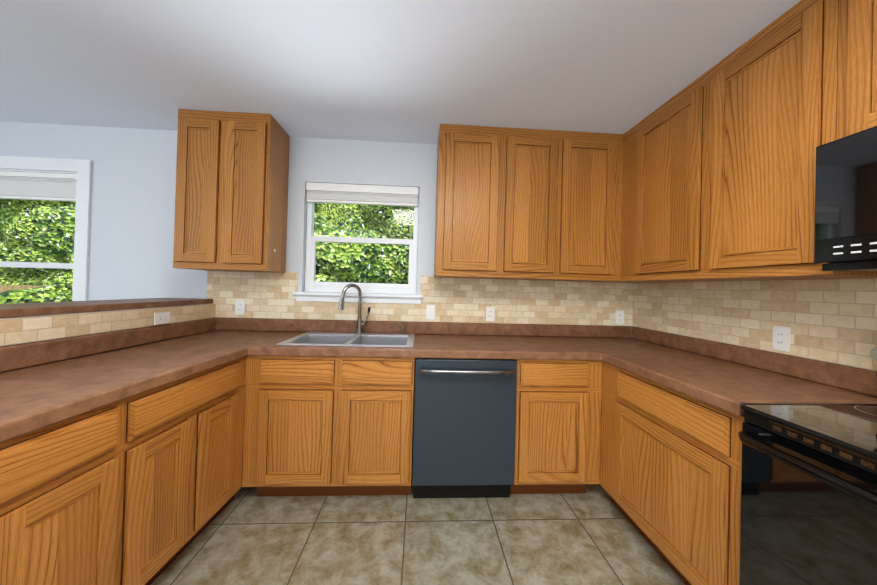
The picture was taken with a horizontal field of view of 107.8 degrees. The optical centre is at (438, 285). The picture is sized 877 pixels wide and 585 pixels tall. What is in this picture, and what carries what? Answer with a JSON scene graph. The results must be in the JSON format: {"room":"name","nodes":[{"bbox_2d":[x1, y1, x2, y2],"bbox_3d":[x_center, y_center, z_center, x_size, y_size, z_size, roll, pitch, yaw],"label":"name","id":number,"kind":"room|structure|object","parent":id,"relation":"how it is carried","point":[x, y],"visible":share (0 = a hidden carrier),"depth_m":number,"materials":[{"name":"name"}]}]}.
{"room":"kitchen","nodes":[
{"label":"kitchen","id":0,"kind":"room"},
{"bbox_2d":[0,304,209,372],"bbox_3d":[-1.760,0.685,0.959,0.262,1.116,2.930,2,0,-3],"label":"wall","id":1,"kind":"structure","parent":0,"point":[92,334],"depth_m":1.56,"materials":[{"name":"white paint"}]},
{"bbox_2d":[0,298,212,318],"bbox_3d":[-1.869,0.105,0.940,0.494,0.036,2.956,2,0,-3],"label":"countertop","id":2,"kind":"structure","parent":1,"relation":"on","point":[12,310],"depth_m":1.60,"materials":[{"name":"brown laminate"}]},
{"bbox_2d":[0,304,215,345],"bbox_3d":[-1.681,0.181,0.962,0.152,0.104,2.920,2,0,-3],"label":"wall tile","id":3,"kind":"object","parent":1,"relation":"attached to","point":[13,331],"depth_m":1.53,"materials":[{"name":"beige tile"}]},
{"bbox_2d":[154,312,169,324],"bbox_3d":[-1.657,0.198,1.919,0.007,0.070,0.115,2,0,-3],"label":"outlet","id":4,"kind":"object","parent":3,"relation":"attached to","point":[162,318],"visible":1,"depth_m":1.91,"materials":[{"name":"white plastic"}]},
{"bbox_2d":[0,121,600,434],"bbox_3d":[-2.109,0.035,2.486,7.720,2.420,0.150,2,0,-3],"label":"wall","id":5,"kind":"structure","parent":0,"point":[132,221],"depth_m":2.41,"materials":[{"name":"white paint"}]},
{"bbox_2d":[0,156,91,303],"bbox_3d":[-3.513,-0.149,2.373,1.855,1.610,0.175,2,0,-3],"label":"dining room window","id":6,"kind":"structure","parent":5,"relation":"in","point":[28,180],"depth_m":2.37,"materials":[{"name":"white plastic"}]},
{"bbox_2d":[173,109,289,272],"bbox_3d":[-1.446,-0.630,2.274,0.596,1.053,0.333,2,0,-3],"label":"upper cabinet","id":7,"kind":"object","parent":5,"relation":"attached to","point":[231,193],"visible":1,"depth_m":2.12,"materials":[{"name":"brown wood"}]},
{"bbox_2d":[293,182,422,303],"bbox_3d":[-0.607,-0.327,2.532,0.985,0.924,0.165,2,0,-3],"label":"kitchen window","id":8,"kind":"structure","parent":5,"relation":"in","point":[338,194],"depth_m":2.53,"materials":[{"name":"white plastic"}]},
{"bbox_2d":[306,182,418,206],"bbox_3d":[-0.596,-0.714,2.529,0.869,0.148,0.045,2,0,-3],"label":"blind","id":9,"kind":"object","parent":8,"relation":"attached to","point":[333,193],"depth_m":2.51,"materials":[{"name":"white fabric"}]},
{"bbox_2d":[206,271,632,325],"bbox_3d":[-0.079,0.107,2.522,3.360,0.363,0.010,2,0,-3],"label":"wall tile","id":10,"kind":"structure","parent":5,"relation":"attached to","point":[269,295],"depth_m":2.53,"materials":[{"name":"beige tile"}]},
{"bbox_2d":[235,299,244,314],"bbox_3d":[-1.509,0.166,2.430,0.070,0.115,0.007,2,0,-3],"label":"electrical outlet","id":11,"kind":"object","parent":10,"relation":"attached to","point":[239,306],"visible":1,"depth_m":2.43,"materials":[{"name":"white plastic"}]},
{"bbox_2d":[426,305,434,318],"bbox_3d":[-0.062,0.211,2.512,0.070,0.115,0.011,2,0,-3],"label":"outlet","id":12,"kind":"object","parent":10,"relation":"attached to","point":[430,311],"visible":1,"depth_m":2.51,"materials":[{"name":"white plastic"}]},
{"bbox_2d":[486,307,494,320],"bbox_3d":[0.412,0.229,2.541,0.070,0.115,0.007,2,0,-3],"label":"electrical outlet","id":13,"kind":"object","parent":10,"relation":"attached to","point":[490,313],"visible":1,"depth_m":2.54,"materials":[{"name":"white plastic"}]},
{"bbox_2d":[615,310,623,324],"bbox_3d":[1.475,0.264,2.602,0.070,0.115,0.007,2,0,-3],"label":"electrical outlet","id":14,"kind":"object","parent":10,"relation":"attached to","point":[619,317],"visible":1,"depth_m":2.60,"materials":[{"name":"white plastic"}]},
{"bbox_2d":[434,124,505,278],"bbox_3d":[0.208,-0.584,2.370,0.443,1.053,0.334,2,0,-3],"label":"upper cabinet","id":15,"kind":"object","parent":5,"relation":"attached to","point":[471,160],"depth_m":2.21,"materials":[{"name":"brown wood"}]},
{"bbox_2d":[502,128,565,279],"bbox_3d":[0.634,-0.572,2.394,0.409,1.053,0.334,2,0,-3],"label":"upper cabinet","id":16,"kind":"object","parent":5,"relation":"attached to","point":[524,204],"depth_m":2.24,"materials":[{"name":"brown wood"}]},
{"bbox_2d":[549,131,617,281],"bbox_3d":[1.037,-0.561,2.417,0.399,1.053,0.334,2,0,-3],"label":"upper cabinet","id":17,"kind":"object","parent":5,"relation":"attached to","point":[589,159],"depth_m":2.26,"materials":[{"name":"brown wood"}]},
{"bbox_2d":[618,134,654,282],"bbox_3d":[1.397,-0.551,2.438,0.435,1.053,0.334,2,0,-3],"label":"upper cabinet","id":18,"kind":"object","parent":5,"relation":"attached to","point":[620,136],"depth_m":2.29,"materials":[{"name":"brown wood"}]},
{"bbox_2d":[0,0,800,143],"bbox_3d":[-1.875,-1.246,-0.964,7.720,0.100,7.080,2,0,-3],"label":"ceiling","id":19,"kind":"structure","parent":0,"point":[411,71],"depth_m":1.61,"materials":[{"name":"white paint"}]},
{"bbox_2d":[150,455,685,584],"bbox_3d":[-1.944,1.252,-0.983,7.720,0.060,7.080,2,0,-3],"label":"floor","id":20,"kind":"structure","parent":0,"point":[592,535],"depth_m":1.60,"materials":[{"name":"tile"}]},
{"bbox_2d":[0,392,147,584],"bbox_3d":[-1.400,0.820,0.767,0.699,0.862,0.680,2,0,-3],"label":"base cabinet","id":21,"kind":"object","parent":20,"relation":"on","point":[143,488],"depth_m":0.98,"materials":[{"name":"brown wood"}]},
{"bbox_2d":[0,326,247,442],"bbox_3d":[-1.380,0.314,0.663,0.720,0.149,2.250,2,0,-3],"label":"countertop","id":22,"kind":"structure","parent":21,"relation":"on","point":[35,398],"depth_m":1.30,"materials":[{"name":"brown laminate"}]},
{"bbox_2d":[140,356,245,584],"bbox_3d":[-1.441,0.825,1.468,0.699,0.862,0.725,2,0,-3],"label":"base cabinet","id":23,"kind":"object","parent":20,"relation":"on","point":[193,429],"depth_m":1.42,"materials":[{"name":"brown wood"}]},
{"bbox_2d":[158,319,692,360],"bbox_3d":[-0.064,0.362,2.195,3.349,0.149,0.659,2,0,-3],"label":"countertop","id":24,"kind":"structure","parent":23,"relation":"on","point":[446,340],"depth_m":2.28,"materials":[{"name":"brown laminate"}]},
{"bbox_2d":[276,284,414,347],"bbox_3d":[-0.573,0.269,2.185,0.815,0.561,0.535,2,0,-3],"label":"sink","id":25,"kind":"object","parent":24,"relation":"in","point":[358,338],"visible":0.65,"depth_m":2.34,"materials":[{"name":"silver metal"}]},
{"bbox_2d":[394,325,405,334],"bbox_3d":[-0.292,0.339,2.420,0.080,0.068,0.044,2,0,-3],"label":"soap dispenser","id":26,"kind":"object","parent":25,"relation":"on","point":[402,333],"depth_m":2.41,"materials":[{"name":"silver metal"}]},
{"bbox_2d":[338,284,370,334],"bbox_3d":[-0.618,0.176,2.360,0.218,0.374,0.137,2,0,-3],"label":"faucet","id":27,"kind":"object","parent":24,"relation":"on","point":[341,303],"depth_m":2.38,"materials":[{"name":"silver metal"}]},
{"bbox_2d":[242,356,414,495],"bbox_3d":[-0.657,0.852,2.159,0.976,0.862,0.600,2,0,-3],"label":"base cabinet","id":28,"kind":"object","parent":20,"relation":"on","point":[328,426],"visible":0.96,"depth_m":1.87,"materials":[{"name":"brown wood"}]},
{"bbox_2d":[187,318,279,325],"bbox_3d":[-1.421,0.325,2.133,0.631,0.149,0.450,2,0,-3],"label":"countertop","id":29,"kind":"structure","parent":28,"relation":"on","point":[211,321],"depth_m":2.42,"materials":[{"name":"brown laminate"}]},
{"bbox_2d":[412,358,516,497],"bbox_3d":[0.143,0.874,2.166,0.615,0.860,0.656,2,0,-3],"label":"dishwasher","id":30,"kind":"object","parent":20,"relation":"on","point":[464,427],"visible":0.98,"depth_m":1.90,"materials":[{"name":"black metal"}]},
{"bbox_2d":[510,360,602,493],"bbox_3d":[1.008,0.898,2.255,1.116,0.862,0.600,2,0,-3],"label":"base cabinet","id":31,"kind":"object","parent":20,"relation":"on","point":[558,427],"visible":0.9,"depth_m":1.95,"materials":[{"name":"brown wood"}]},
{"bbox_2d":[600,362,746,584],"bbox_3d":[1.307,0.900,1.556,0.600,0.862,0.864,2,0,-3],"label":"base cabinet","id":32,"kind":"object","parent":20,"relation":"on","point":[670,470],"visible":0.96,"depth_m":1.38,"materials":[{"name":"brown wood"}]},
{"bbox_2d":[600,334,876,415],"bbox_3d":[1.329,0.395,1.536,0.643,0.149,0.818,2,0,-3],"label":"countertop","id":33,"kind":"structure","parent":32,"relation":"on","point":[729,378],"depth_m":1.46,"materials":[{"name":"brown laminate"}]},
{"bbox_2d":[738,347,876,584],"bbox_3d":[1.317,0.739,0.732,0.688,1.172,0.768,2,0,-3],"label":"range","id":34,"kind":"object","parent":20,"relation":"on","point":[809,495],"visible":0.98,"depth_m":0.92,"materials":[{"name":"black ceramic"}]},
{"bbox_2d":[633,326,873,370],"bbox_3d":[1.872,0.117,-0.831,0.150,2.420,6.930,2,0,-3],"label":"wall","id":35,"kind":"structure","parent":0,"point":[769,351],"depth_m":1.57,"materials":[{"name":"white paint"}]},
{"bbox_2d":[620,0,876,281],"bbox_3d":[1.490,-0.555,1.705,0.333,1.053,1.177,2,0,-3],"label":"upper cabinet","id":36,"kind":"object","parent":35,"relation":"attached to","point":[719,171],"visible":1,"depth_m":1.42,"materials":[{"name":"brown wood"}]},
{"bbox_2d":[632,278,876,370],"bbox_3d":[1.707,0.113,0.632,0.010,0.418,3.970,2,0,-3],"label":"wall tile","id":37,"kind":"structure","parent":35,"relation":"attached to","point":[831,320],"depth_m":1.57,"materials":[{"name":"beige tile"}]},
{"bbox_2d":[772,326,789,351],"bbox_3d":[1.643,0.256,1.534,0.007,0.115,0.070,2,0,-3],"label":"electrical outlet","id":38,"kind":"object","parent":37,"relation":"attached to","point":[781,338],"visible":1,"depth_m":1.53,"materials":[{"name":"white plastic"}]},
{"bbox_2d":[836,0,876,139],"bbox_3d":[1.553,-0.781,0.723,0.333,0.614,0.790,2,0,-3],"label":"upper cabinet","id":39,"kind":"object","parent":35,"relation":"attached to","point":[857,74],"visible":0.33,"depth_m":1.04,"materials":[{"name":"brown wood"}]},
{"bbox_2d":[814,126,876,272],"bbox_3d":[1.471,-0.259,0.716,0.467,0.425,0.770,2,0,-3],"label":"over-the-range microwave","id":40,"kind":"object","parent":39,"relation":"attached to","point":[846,208],"visible":1,"depth_m":1.01,"materials":[{"name":"black"}]},
{"label":"outside","id":41,"kind":"structure","parent":0,"visible":0},
{"bbox_3d":[-11.374,1.655,35.412,100.000,0.100,66.660,2,0,-3],"label":"ground","id":42,"kind":"structure","parent":41,"visible":0},
{"bbox_2d":[0,284,44,291],"bbox_3d":[-10.769,0.699,8.367,38.049,1.415,0.060,2,0,-3],"label":"fence","id":43,"kind":"object","parent":42,"relation":"on","point":[8,287],"depth_m":8.33,"materials":[{"name":"brown wood"}]},
{"bbox_2d":[0,199,75,247],"bbox_3d":[-13.593,-2.123,11.528,6.798,6.972,6.154,2,0,-3],"label":"tree","id":44,"kind":"object","parent":42,"relation":"on","point":[23,212],"depth_m":9.97,"materials":[{"name":"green plant"}]},
{"bbox_2d":[58,201,75,205],"bbox_3d":[-10.152,-2.011,12.498,8.179,6.955,5.900,2,0,-3],"label":"tree","id":45,"kind":"object","parent":42,"relation":"on","point":[64,202],"depth_m":10.42,"materials":[{"name":"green plant"}]},
{"bbox_2d":[0,203,333,285],"bbox_3d":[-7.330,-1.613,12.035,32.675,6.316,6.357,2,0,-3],"label":"tree","id":46,"kind":"object","parent":42,"relation":"on","point":[9,275],"depth_m":9.95,"materials":[{"name":"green plant"}]},
{"bbox_2d":[0,205,417,303],"bbox_3d":[-3.092,-0.011,6.583,11.144,3.217,2.717,2,0,0],"label":"shrubs","id":47,"kind":"object","parent":42,"relation":"on","point":[50,241],"depth_m":6.14,"materials":[{"name":"green plant"}]},
{"bbox_2d":[315,203,401,232],"bbox_3d":[-2.327,-1.407,12.891,6.914,6.177,4.526,2,0,-3],"label":"tree","id":48,"kind":"object","parent":42,"relation":"on","point":[355,210],"depth_m":11.30,"materials":[{"name":"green plant"}]},
{"bbox_2d":[375,206,418,238],"bbox_3d":[-0.012,-1.398,12.854,6.710,6.281,5.906,2,0,-3],"label":"tree","id":49,"kind":"object","parent":42,"relation":"on","point":[405,212],"visible":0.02,"depth_m":10.47,"materials":[{"name":"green plant"}]}
]}

